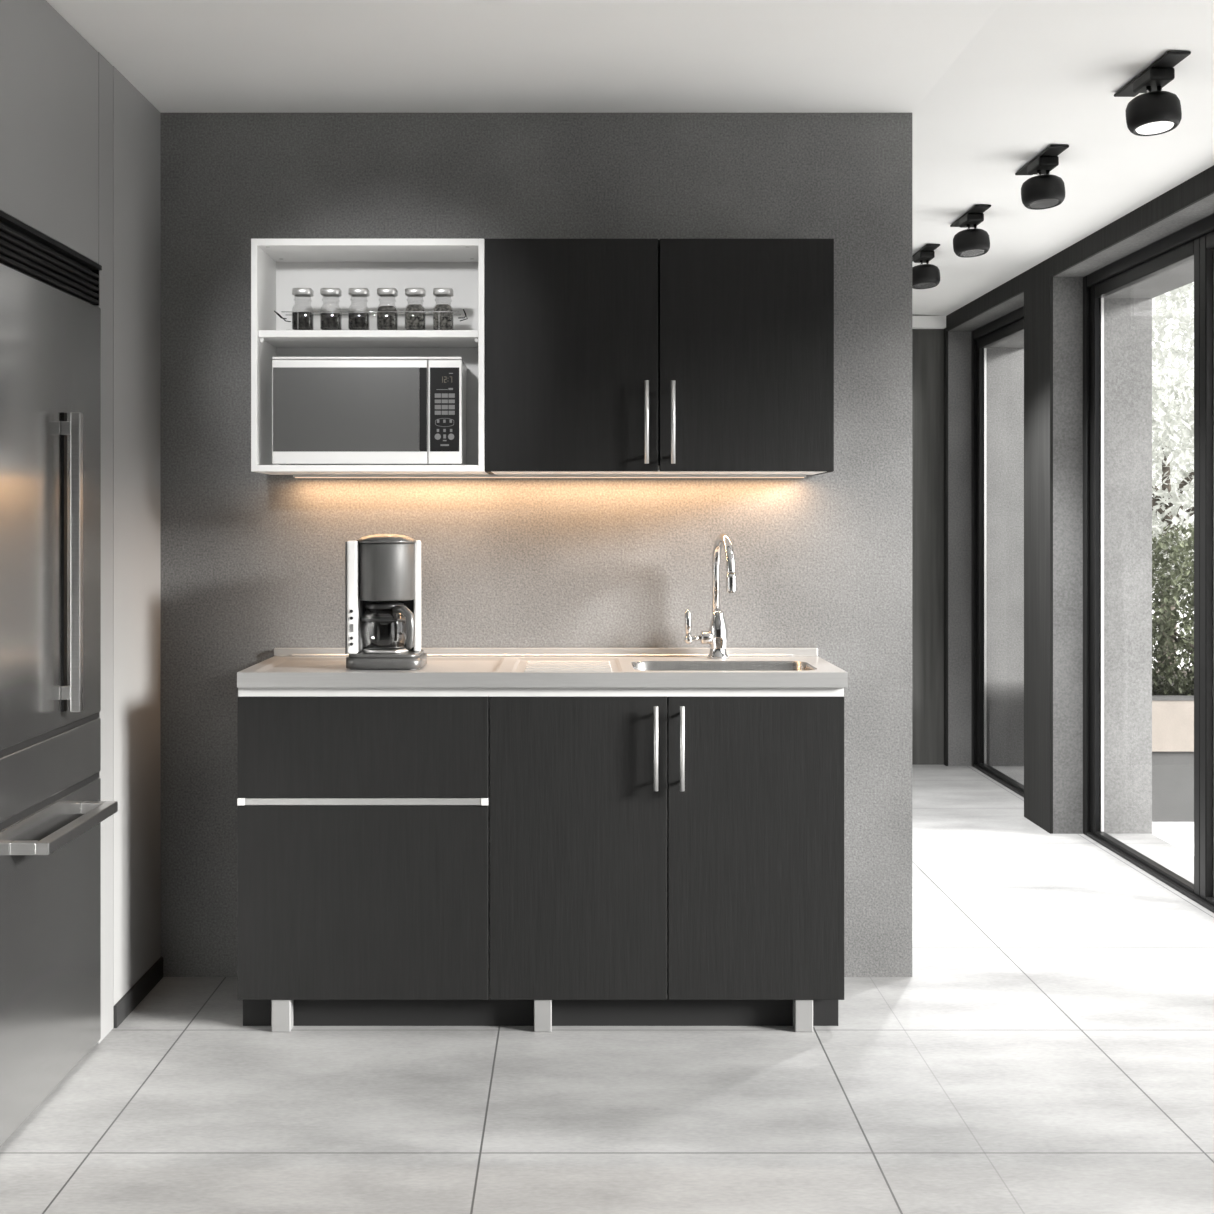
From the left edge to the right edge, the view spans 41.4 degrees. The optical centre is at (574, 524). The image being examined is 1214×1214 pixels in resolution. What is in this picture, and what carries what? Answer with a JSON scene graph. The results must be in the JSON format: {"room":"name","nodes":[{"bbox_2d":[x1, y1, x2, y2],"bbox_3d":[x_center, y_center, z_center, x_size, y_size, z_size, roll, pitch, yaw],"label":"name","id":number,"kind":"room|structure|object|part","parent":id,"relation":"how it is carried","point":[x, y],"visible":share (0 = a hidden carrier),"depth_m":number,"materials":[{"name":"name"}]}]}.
{"room":"kitchen","nodes":[
{"label":"kitchen","id":0,"kind":"room"},
{"bbox_2d":[113,66,160,1027],"bbox_3d":[-1.210,0.055,4.226,0.120,2.398,0.454,0,0,0],"label":"wall","id":1,"kind":"structure","parent":0,"point":[136,122],"depth_m":4.18,"materials":[{"name":"grey paint"}]},
{"bbox_2d":[114,957,162,1027],"bbox_3d":[-1.146,1.226,4.226,0.008,0.055,0.452,0,0,0],"label":"baseboard","id":2,"kind":"structure","parent":1,"relation":"attached to","point":[149,980],"depth_m":4.20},
{"bbox_2d":[161,113,911,976],"bbox_3d":[-0.457,0.055,4.533,2.786,2.398,0.160,0,0,0],"label":"wall","id":3,"kind":"structure","parent":0,"point":[253,563],"depth_m":4.45,"materials":[{"name":"paint"}]},
{"bbox_2d":[251,239,487,474],"bbox_3d":[-0.539,-0.442,4.309,0.606,0.605,0.279,0,0,0],"label":"upper cabinet","id":4,"kind":"object","parent":3,"relation":"attached to","point":[278,266],"visible":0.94,"depth_m":4.36,"materials":[{"name":"white wood"}]},
{"bbox_3d":[-0.834,-0.442,4.309,0.016,0.605,0.279,0,0,0],"label":"panel","id":5,"kind":"part","parent":4,"relation":"part of","materials":[{"name":"white plastic"}]},
{"bbox_3d":[-0.538,-0.735,4.309,0.575,0.018,0.279,0,0,0],"label":"panel","id":6,"kind":"part","parent":4,"relation":"part of","materials":[{"name":"white plastic"}]},
{"bbox_2d":[258,330,477,347],"bbox_3d":[-0.538,-0.499,4.308,0.573,0.018,0.251,0,0,0],"label":"shelf","id":7,"kind":"object","parent":4,"relation":"attached to","point":[266,338],"depth_m":4.22,"materials":[{"name":"white plastic"}]},
{"bbox_2d":[272,357,466,464],"bbox_3d":[-0.542,-0.297,4.294,0.493,0.283,0.237,0,0,0],"label":"microwave","id":8,"kind":"object","parent":4,"relation":"on","point":[326,410],"visible":0.91,"depth_m":4.18,"materials":[{"name":"white metal"}]},
{"bbox_3d":[-0.542,-0.435,4.194,0.493,0.006,0.028,0,0,0],"label":"trim","id":9,"kind":"part","parent":8,"relation":"part of","materials":[{"name":"silver metal"}]},
{"bbox_3d":[-0.339,-0.301,4.178,0.076,0.219,0.002,0,0,0],"label":"panel","id":10,"kind":"part","parent":8,"relation":"part of","materials":[{"name":"black plastic"}]},
{"bbox_3d":[-0.339,-0.295,4.187,0.087,0.272,0.018,0,0,0],"label":"control panel","id":11,"kind":"part","parent":8,"relation":"part of","materials":[{"name":"black plastic"}]},
{"bbox_3d":[-0.538,-0.147,4.309,0.575,0.017,0.279,0,0,0],"label":"panel","id":12,"kind":"part","parent":4,"relation":"part of","materials":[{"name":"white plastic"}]},
{"bbox_2d":[274,309,467,329],"bbox_3d":[-0.536,-0.537,4.232,0.503,0.057,0.065,0,0,0],"label":"spice rack","id":13,"kind":"object","parent":4,"relation":"on","point":[278,314],"visible":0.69,"depth_m":4.20,"materials":[{"name":"silver metal"}]},
{"bbox_3d":[-0.771,-0.550,4.232,0.033,0.023,0.065,0,0,0],"label":"handle","id":14,"kind":"part","parent":13,"relation":"part of","materials":[{"name":"black metal"}]},
{"bbox_2d":[292,288,313,329],"bbox_3d":[-0.718,-0.566,4.232,0.052,0.111,0.052,0,0,0],"label":"spice jar","id":15,"kind":"object","parent":13,"relation":"in","point":[305,319],"visible":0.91,"depth_m":4.21,"materials":[{"name":"clear glass"}]},
{"bbox_3d":[-0.718,-0.613,4.232,0.051,0.017,0.051,0,0,0],"label":"lid","id":16,"kind":"part","parent":15,"relation":"part of","materials":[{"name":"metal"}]},
{"bbox_2d":[320,288,341,329],"bbox_3d":[-0.643,-0.566,4.232,0.052,0.111,0.052,0,0,0],"label":"spice jar","id":17,"kind":"object","parent":13,"relation":"in","point":[329,321],"visible":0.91,"depth_m":4.21,"materials":[{"name":"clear glass"}]},
{"bbox_3d":[-0.643,-0.613,4.232,0.051,0.017,0.051,0,0,0],"label":"lid","id":18,"kind":"part","parent":17,"relation":"part of","materials":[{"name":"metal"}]},
{"bbox_2d":[348,288,369,329],"bbox_3d":[-0.570,-0.566,4.232,0.052,0.111,0.052,0,0,0],"label":"spice jar","id":19,"kind":"object","parent":13,"relation":"in","point":[357,321],"visible":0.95,"depth_m":4.21,"materials":[{"name":"clear glass"}]},
{"bbox_3d":[-0.570,-0.613,4.232,0.051,0.017,0.051,0,0,0],"label":"lid","id":20,"kind":"part","parent":19,"relation":"part of","materials":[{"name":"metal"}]},
{"bbox_2d":[377,288,397,329],"bbox_3d":[-0.495,-0.566,4.232,0.052,0.111,0.052,0,0,0],"label":"spice jar","id":21,"kind":"object","parent":13,"relation":"in","point":[385,320],"visible":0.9,"depth_m":4.21,"materials":[{"name":"clear glass"}]},
{"bbox_3d":[-0.495,-0.613,4.232,0.051,0.017,0.051,0,0,0],"label":"lid","id":22,"kind":"part","parent":21,"relation":"part of","materials":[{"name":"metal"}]},
{"bbox_2d":[405,288,425,329],"bbox_3d":[-0.421,-0.566,4.232,0.052,0.111,0.052,0,0,0],"label":"spice jar","id":23,"kind":"object","parent":13,"relation":"in","point":[413,320],"visible":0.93,"depth_m":4.21,"materials":[{"name":"clear glass"}]},
{"bbox_3d":[-0.421,-0.613,4.232,0.051,0.017,0.051,0,0,0],"label":"lid","id":24,"kind":"part","parent":23,"relation":"part of","materials":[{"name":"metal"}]},
{"bbox_2d":[433,288,452,329],"bbox_3d":[-0.347,-0.566,4.232,0.052,0.111,0.052,0,0,0],"label":"spice jar","id":25,"kind":"object","parent":13,"relation":"in","point":[446,318],"visible":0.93,"depth_m":4.21,"materials":[{"name":"clear glass"}]},
{"bbox_3d":[-0.347,-0.613,4.232,0.051,0.017,0.051,0,0,0],"label":"lid","id":26,"kind":"part","parent":25,"relation":"part of","materials":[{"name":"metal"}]},
{"bbox_3d":[-0.243,-0.442,4.309,0.016,0.605,0.279,0,0,0],"label":"panel","id":27,"kind":"part","parent":4,"relation":"part of","materials":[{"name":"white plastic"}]},
{"bbox_2d":[485,239,833,474],"bbox_3d":[0.219,-0.442,4.293,0.908,0.605,0.313,0,0,0],"label":"upper cabinet","id":28,"kind":"object","parent":3,"relation":"attached to","point":[603,356],"visible":0.98,"depth_m":4.17,"materials":[{"name":"black laminate"}]},
{"bbox_2d":[293,474,805,477],"bbox_3d":[-0.069,-0.134,4.402,1.405,0.010,0.020,0,0,0],"label":"led strip","id":29,"kind":"object","parent":28,"relation":"attached to","point":[294,475],"visible":1,"depth_m":4.39,"materials":[{"name":"plastic"}]},
{"bbox_2d":[295,477,803,477],"bbox_3d":[-0.069,-0.130,4.402,1.395,0.002,0.014,0,0,0],"label":"diffuser","id":30,"kind":"object","parent":28,"relation":"attached to","point":[295,477],"depth_m":4.39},
{"bbox_3d":[-0.009,-0.442,4.179,0.450,0.604,0.018,0,0,0],"label":"door","id":31,"kind":"part","parent":28,"relation":"part of","materials":[{"name":"black laminate"}]},
{"bbox_3d":[0.185,-0.266,4.153,0.012,0.214,0.034,0,0,0],"label":"handle","id":32,"kind":"part","parent":28,"relation":"part of","materials":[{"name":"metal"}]},
{"bbox_3d":[0.219,-0.147,4.316,0.876,0.016,0.254,0,0,0],"label":"panel","id":33,"kind":"part","parent":28,"relation":"part of","materials":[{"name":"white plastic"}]},
{"bbox_3d":[0.253,-0.266,4.153,0.012,0.214,0.034,0,0,0],"label":"handle","id":34,"kind":"part","parent":28,"relation":"part of","materials":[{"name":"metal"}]},
{"bbox_3d":[0.447,-0.442,4.179,0.452,0.604,0.018,0,0,0],"label":"door","id":35,"kind":"part","parent":28,"relation":"part of","materials":[{"name":"black laminate"}]},
{"bbox_2d":[0,610,1213,1213],"bbox_3d":[6.075,1.304,7.500,15.850,0.100,33.000,0,0,0],"label":"floor","id":36,"kind":"structure","parent":0,"point":[1047,1047],"depth_m":3.55,"materials":[{"name":"tile"}]},
{"bbox_2d":[0,210,117,1146],"bbox_3d":[-1.448,0.315,3.421,0.764,1.879,0.912,0,0,0],"label":"refrigerator","id":37,"kind":"object","parent":36,"relation":"on","point":[52,810],"visible":1,"depth_m":3.47,"materials":[{"name":"metal"}]},
{"bbox_3d":[-1.160,0.926,3.421,0.030,0.632,0.912,0,0,0],"label":"drawer","id":38,"kind":"part","parent":37,"relation":"part of","materials":[{"name":"metal"}]},
{"bbox_3d":[-1.160,0.530,3.421,0.030,0.130,0.912,0,0,0],"label":"drawer","id":39,"kind":"part","parent":37,"relation":"part of","materials":[{"name":"metal"}]},
{"bbox_3d":[-1.160,-0.036,3.421,0.030,0.975,0.912,0,0,0],"label":"door","id":40,"kind":"part","parent":37,"relation":"part of","materials":[{"name":"metal"}]},
{"bbox_3d":[-1.105,0.656,3.498,0.079,0.025,0.495,0,0,0],"label":"handle","id":41,"kind":"part","parent":37,"relation":"part of","materials":[{"name":"silver metal"}]},
{"bbox_3d":[-1.133,-0.216,3.580,0.023,0.030,0.020,0,0,0],"label":"handle mount","id":42,"kind":"part","parent":37,"relation":"part of","materials":[{"name":"silver metal"}]},
{"bbox_3d":[-1.133,0.374,3.580,0.023,0.030,0.020,0,0,0],"label":"handle mount","id":43,"kind":"part","parent":37,"relation":"part of","materials":[{"name":"silver metal"}]},
{"bbox_3d":[-1.111,0.083,3.579,0.022,0.667,0.027,0,0,0],"label":"handle","id":44,"kind":"part","parent":37,"relation":"part of","materials":[{"name":"silver metal"}]},
{"bbox_2d":[96,52,112,1043],"bbox_3d":[-1.490,0.056,3.938,0.680,2.397,0.119,0,0,0],"label":"end panel","id":45,"kind":"object","parent":36,"relation":"on","point":[105,69],"visible":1,"depth_m":3.94,"materials":[{"name":"grey wood"}]},
{"bbox_2d":[237,687,843,1031],"bbox_3d":[-0.084,0.828,4.185,1.499,0.853,0.511,0,0,0],"label":"base cabinet","id":46,"kind":"object","parent":36,"relation":"on","point":[542,858],"visible":0.98,"depth_m":3.96,"materials":[{"name":"black laminate"}]},
{"bbox_3d":[-0.727,1.213,3.990,0.047,0.082,0.046,0,0,0],"label":"leg","id":47,"kind":"part","parent":46,"relation":"part of","materials":[{"name":"grey metal"}]},
{"bbox_3d":[-0.524,0.933,3.972,0.619,0.479,0.018,0,0,0],"label":"drawer","id":48,"kind":"part","parent":46,"relation":"part of","materials":[{"name":"black laminate"}]},
{"bbox_3d":[-0.524,0.549,3.972,0.619,0.249,0.018,0,0,0],"label":"drawer","id":49,"kind":"part","parent":46,"relation":"part of","materials":[{"name":"black laminate"}]},
{"bbox_3d":[-0.084,0.412,3.974,1.497,0.022,0.016,0,0,0],"label":"rail","id":50,"kind":"part","parent":46,"relation":"part of","materials":[{"name":"silver metal"}]},
{"bbox_2d":[237,648,847,696],"bbox_3d":[-0.080,0.426,4.199,1.504,0.173,0.497,0,0,0],"label":"countertop","id":51,"kind":"structure","parent":46,"relation":"on","point":[289,667],"depth_m":4.12,"materials":[{"name":"beige stone"}]},
{"bbox_2d":[345,534,426,669],"bbox_3d":[-0.489,0.197,4.176,0.195,0.347,0.197,0,0,0],"label":"coffee maker","id":52,"kind":"object","parent":51,"relation":"on","point":[383,571],"visible":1,"depth_m":4.10,"materials":[{"name":"grey plastic"}]},
{"bbox_3d":[-0.493,0.207,4.160,0.099,0.018,0.099,0,0,0],"label":"carafe lid","id":53,"kind":"part","parent":52,"relation":"part of","materials":[{"name":"plastic"}]},
{"bbox_3d":[-0.489,0.035,4.163,0.155,0.023,0.155,0,0,0],"label":"lid","id":54,"kind":"part","parent":52,"relation":"part of","materials":[{"name":"grey plastic"}]},
{"bbox_3d":[-0.489,0.325,4.160,0.116,0.010,0.116,0,0,0],"label":"hot plate","id":55,"kind":"part","parent":52,"relation":"part of","materials":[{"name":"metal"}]},
{"bbox_3d":[-0.495,0.185,4.240,0.175,0.290,0.060,0,0,0],"label":"water tank","id":56,"kind":"part","parent":52,"relation":"part of","materials":[{"name":"glass"}]},
{"bbox_3d":[-0.440,0.263,4.100,0.069,0.114,0.025,0,0,32],"label":"carafe handle","id":57,"kind":"part","parent":52,"relation":"part of","materials":[{"name":"grey plastic"}]},
{"bbox_2d":[684,533,735,658],"bbox_3d":[0.400,0.193,4.305,0.120,0.341,0.206,0,0,-33],"label":"faucet","id":58,"kind":"object","parent":51,"relation":"on","point":[716,636],"visible":1,"depth_m":4.35,"materials":[{"name":"silver metal"}]},
{"bbox_3d":[0.340,0.306,4.364,0.088,0.036,0.036,0,0,-15],"label":"lever","id":59,"kind":"part","parent":58,"relation":"part of","materials":[{"name":"silver metal"}]},
{"bbox_3d":[0.396,0.143,4.289,0.024,0.241,0.195,0,0,-8],"label":"spout","id":60,"kind":"part","parent":58,"relation":"part of","materials":[{"name":"silver metal"}]},
{"bbox_2d":[631,661,816,696],"bbox_3d":[0.380,0.438,4.143,0.464,0.150,0.285,0,0,0],"label":"sink","id":61,"kind":"object","parent":51,"relation":"in","point":[635,665],"depth_m":4.28,"materials":[{"name":"silver metal"}]},
{"bbox_3d":[-0.080,1.213,3.990,0.043,0.082,0.046,0,0,0],"label":"leg","id":62,"kind":"part","parent":46,"relation":"part of","materials":[{"name":"grey metal"}]},
{"bbox_3d":[0.008,0.799,3.972,0.436,0.748,0.018,0,0,0],"label":"door","id":63,"kind":"part","parent":46,"relation":"part of","materials":[{"name":"black laminate"}]},
{"bbox_3d":[0.199,0.549,3.946,0.012,0.207,0.034,0,0,0],"label":"handle","id":64,"kind":"part","parent":46,"relation":"part of","materials":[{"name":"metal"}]},
{"bbox_3d":[0.263,0.549,3.946,0.012,0.207,0.034,0,0,0],"label":"handle","id":65,"kind":"part","parent":46,"relation":"part of","materials":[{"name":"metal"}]},
{"bbox_3d":[0.448,0.799,3.972,0.435,0.748,0.018,0,0,0],"label":"door","id":66,"kind":"part","parent":46,"relation":"part of","materials":[{"name":"black laminate"}]},
{"bbox_3d":[0.567,1.213,3.990,0.044,0.082,0.046,0,0,0],"label":"leg","id":67,"kind":"part","parent":46,"relation":"part of","materials":[{"name":"grey metal"}]},
{"bbox_2d":[1152,360,1193,666],"bbox_3d":[3.910,0.085,10.590,2.011,2.342,1.699,0,0,0],"label":"tree","id":68,"kind":"object","parent":36,"relation":"on","point":[1168,495],"visible":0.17,"depth_m":10.23,"materials":[{"name":"green plant"}]},
{"bbox_2d":[1152,669,1193,821],"bbox_3d":[2.990,0.990,7.487,1.270,0.528,1.465,0,0,0],"label":"planter","id":69,"kind":"object","parent":36,"relation":"on","point":[1172,715],"visible":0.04,"depth_m":6.78,"materials":[{"name":"concrete"}]},
{"bbox_2d":[1152,523,1193,694],"bbox_3d":[2.794,0.414,7.247,0.934,0.853,0.780,0,0,0],"label":"shrub","id":70,"kind":"object","parent":69,"relation":"in","point":[1166,669],"visible":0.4,"depth_m":7.11,"materials":[{"name":"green plant"}]},
{"bbox_2d":[1152,282,1193,481],"bbox_3d":[6.310,-0.735,13.478,3.836,3.981,2.578,0,0,0],"label":"tree","id":71,"kind":"object","parent":36,"relation":"on","point":[1171,354],"visible":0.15,"depth_m":13.30,"materials":[{"name":"green plant"}]},
{"bbox_2d":[46,0,1213,315],"bbox_3d":[0.247,-1.216,3.400,4.194,0.259,10.200,0,0,0],"label":"ceiling","id":72,"kind":"structure","parent":0,"point":[987,86],"depth_m":4.04,"materials":[{"name":"paint"}]},
{"bbox_2d":[912,244,939,288],"bbox_3d":[1.420,-1.040,6.550,0.130,0.148,0.380,0,0,0],"label":"ceiling spotlight","id":73,"kind":"object","parent":72,"relation":"attached to","point":[924,276],"visible":0.91,"depth_m":6.48,"materials":[{"name":"black metal"}]},
{"bbox_3d":[1.420,-1.110,6.550,0.056,0.008,0.380,0,0,0],"label":"mounting plate","id":74,"kind":"part","parent":73,"relation":"part of","materials":[{"name":"black metal"}]},
{"bbox_2d":[950,205,990,257],"bbox_3d":[1.420,-1.040,5.770,0.130,0.148,0.380,0,0,0],"label":"ceiling spotlight","id":75,"kind":"object","parent":72,"relation":"attached to","point":[975,242],"visible":1,"depth_m":5.70,"materials":[{"name":"black metal"}]},
{"bbox_3d":[1.420,-1.110,5.770,0.056,0.008,0.380,0,0,0],"label":"mounting plate","id":76,"kind":"part","parent":75,"relation":"part of","materials":[{"name":"black metal"}]},
{"bbox_2d":[1015,145,1068,209],"bbox_3d":[1.420,-1.040,4.890,0.130,0.148,0.380,0,0,0],"label":"ceiling spotlight","id":77,"kind":"object","parent":72,"relation":"attached to","point":[1042,191],"visible":1,"depth_m":4.82,"materials":[{"name":"black metal"}]},
{"bbox_3d":[1.420,-1.110,4.890,0.056,0.008,0.380,0,0,0],"label":"mounting plate","id":78,"kind":"part","parent":77,"relation":"part of","materials":[{"name":"black metal"}]},
{"bbox_2d":[1114,51,1190,135],"bbox_3d":[1.420,-1.040,3.960,0.130,0.148,0.380,0,0,0],"label":"ceiling spotlight","id":79,"kind":"object","parent":72,"relation":"attached to","point":[1156,111],"visible":1,"depth_m":3.89,"materials":[{"name":"black metal"}]},
{"bbox_3d":[1.420,-1.110,3.960,0.056,0.008,0.380,0,0,0],"label":"mounting plate","id":80,"kind":"part","parent":79,"relation":"part of","materials":[{"name":"black metal"}]},
{"bbox_2d":[912,329,943,764],"bbox_3d":[1.423,0.114,8.450,1.014,2.280,0.100,0,0,0],"label":"wall","id":81,"kind":"structure","parent":0,"point":[927,344],"depth_m":8.40,"materials":[{"name":"grey paint"}]},
{"bbox_2d":[912,316,945,328],"bbox_3d":[1.423,-1.056,8.420,1.013,0.061,0.160,0,0,0],"label":"trim","id":82,"kind":"structure","parent":81,"relation":"attached to","point":[918,322],"depth_m":8.34,"materials":[{"name":"paint"}]},
{"bbox_2d":[948,194,1213,833],"bbox_3d":[2.143,0.084,3.450,0.402,2.341,10.100,0,0,0],"label":"wall","id":83,"kind":"structure","parent":0,"point":[1127,311],"depth_m":6.52,"materials":[{"name":"concrete"}]},
{"bbox_2d":[971,306,1023,796],"bbox_3d":[2.094,0.123,7.625,0.063,2.261,1.450,0,0,0],"label":"window","id":84,"kind":"structure","parent":83,"relation":"in","point":[1005,327],"depth_m":8.25,"materials":[{"name":"black metal"}]},
{"bbox_2d":[944,165,1213,833],"bbox_3d":[1.936,0.084,3.450,0.012,2.341,10.100,0,0,0],"label":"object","id":85,"kind":"structure","parent":83,"relation":"attached to","point":[1036,283],"depth_m":6.65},
{"bbox_2d":[1083,214,1213,912],"bbox_3d":[2.094,0.123,3.560,0.063,2.261,5.920,0,0,0],"label":"window frame","id":86,"kind":"structure","parent":83,"relation":"in","point":[1195,241],"depth_m":5.54,"materials":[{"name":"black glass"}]},
{"bbox_3d":[2.095,0.139,4.683,0.037,2.194,1.305,0,0,0],"label":"sash","id":87,"kind":"part","parent":86,"relation":"part of","materials":[{"name":"black metal"}]},
{"bbox_3d":[-1.880,0.055,1.426,0.060,2.398,6.053,0,0,0],"label":"wall","id":88,"kind":"structure","parent":0,"visible":0},
{"bbox_2d":[0,0,97,262],"bbox_3d":[-1.490,-0.886,2.967,0.680,0.511,1.814,0,0,0],"label":"upper cabinet","id":89,"kind":"object","parent":88,"relation":"attached to","point":[49,71],"visible":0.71,"depth_m":3.51,"materials":[{"name":"grey metal"}]}
]}

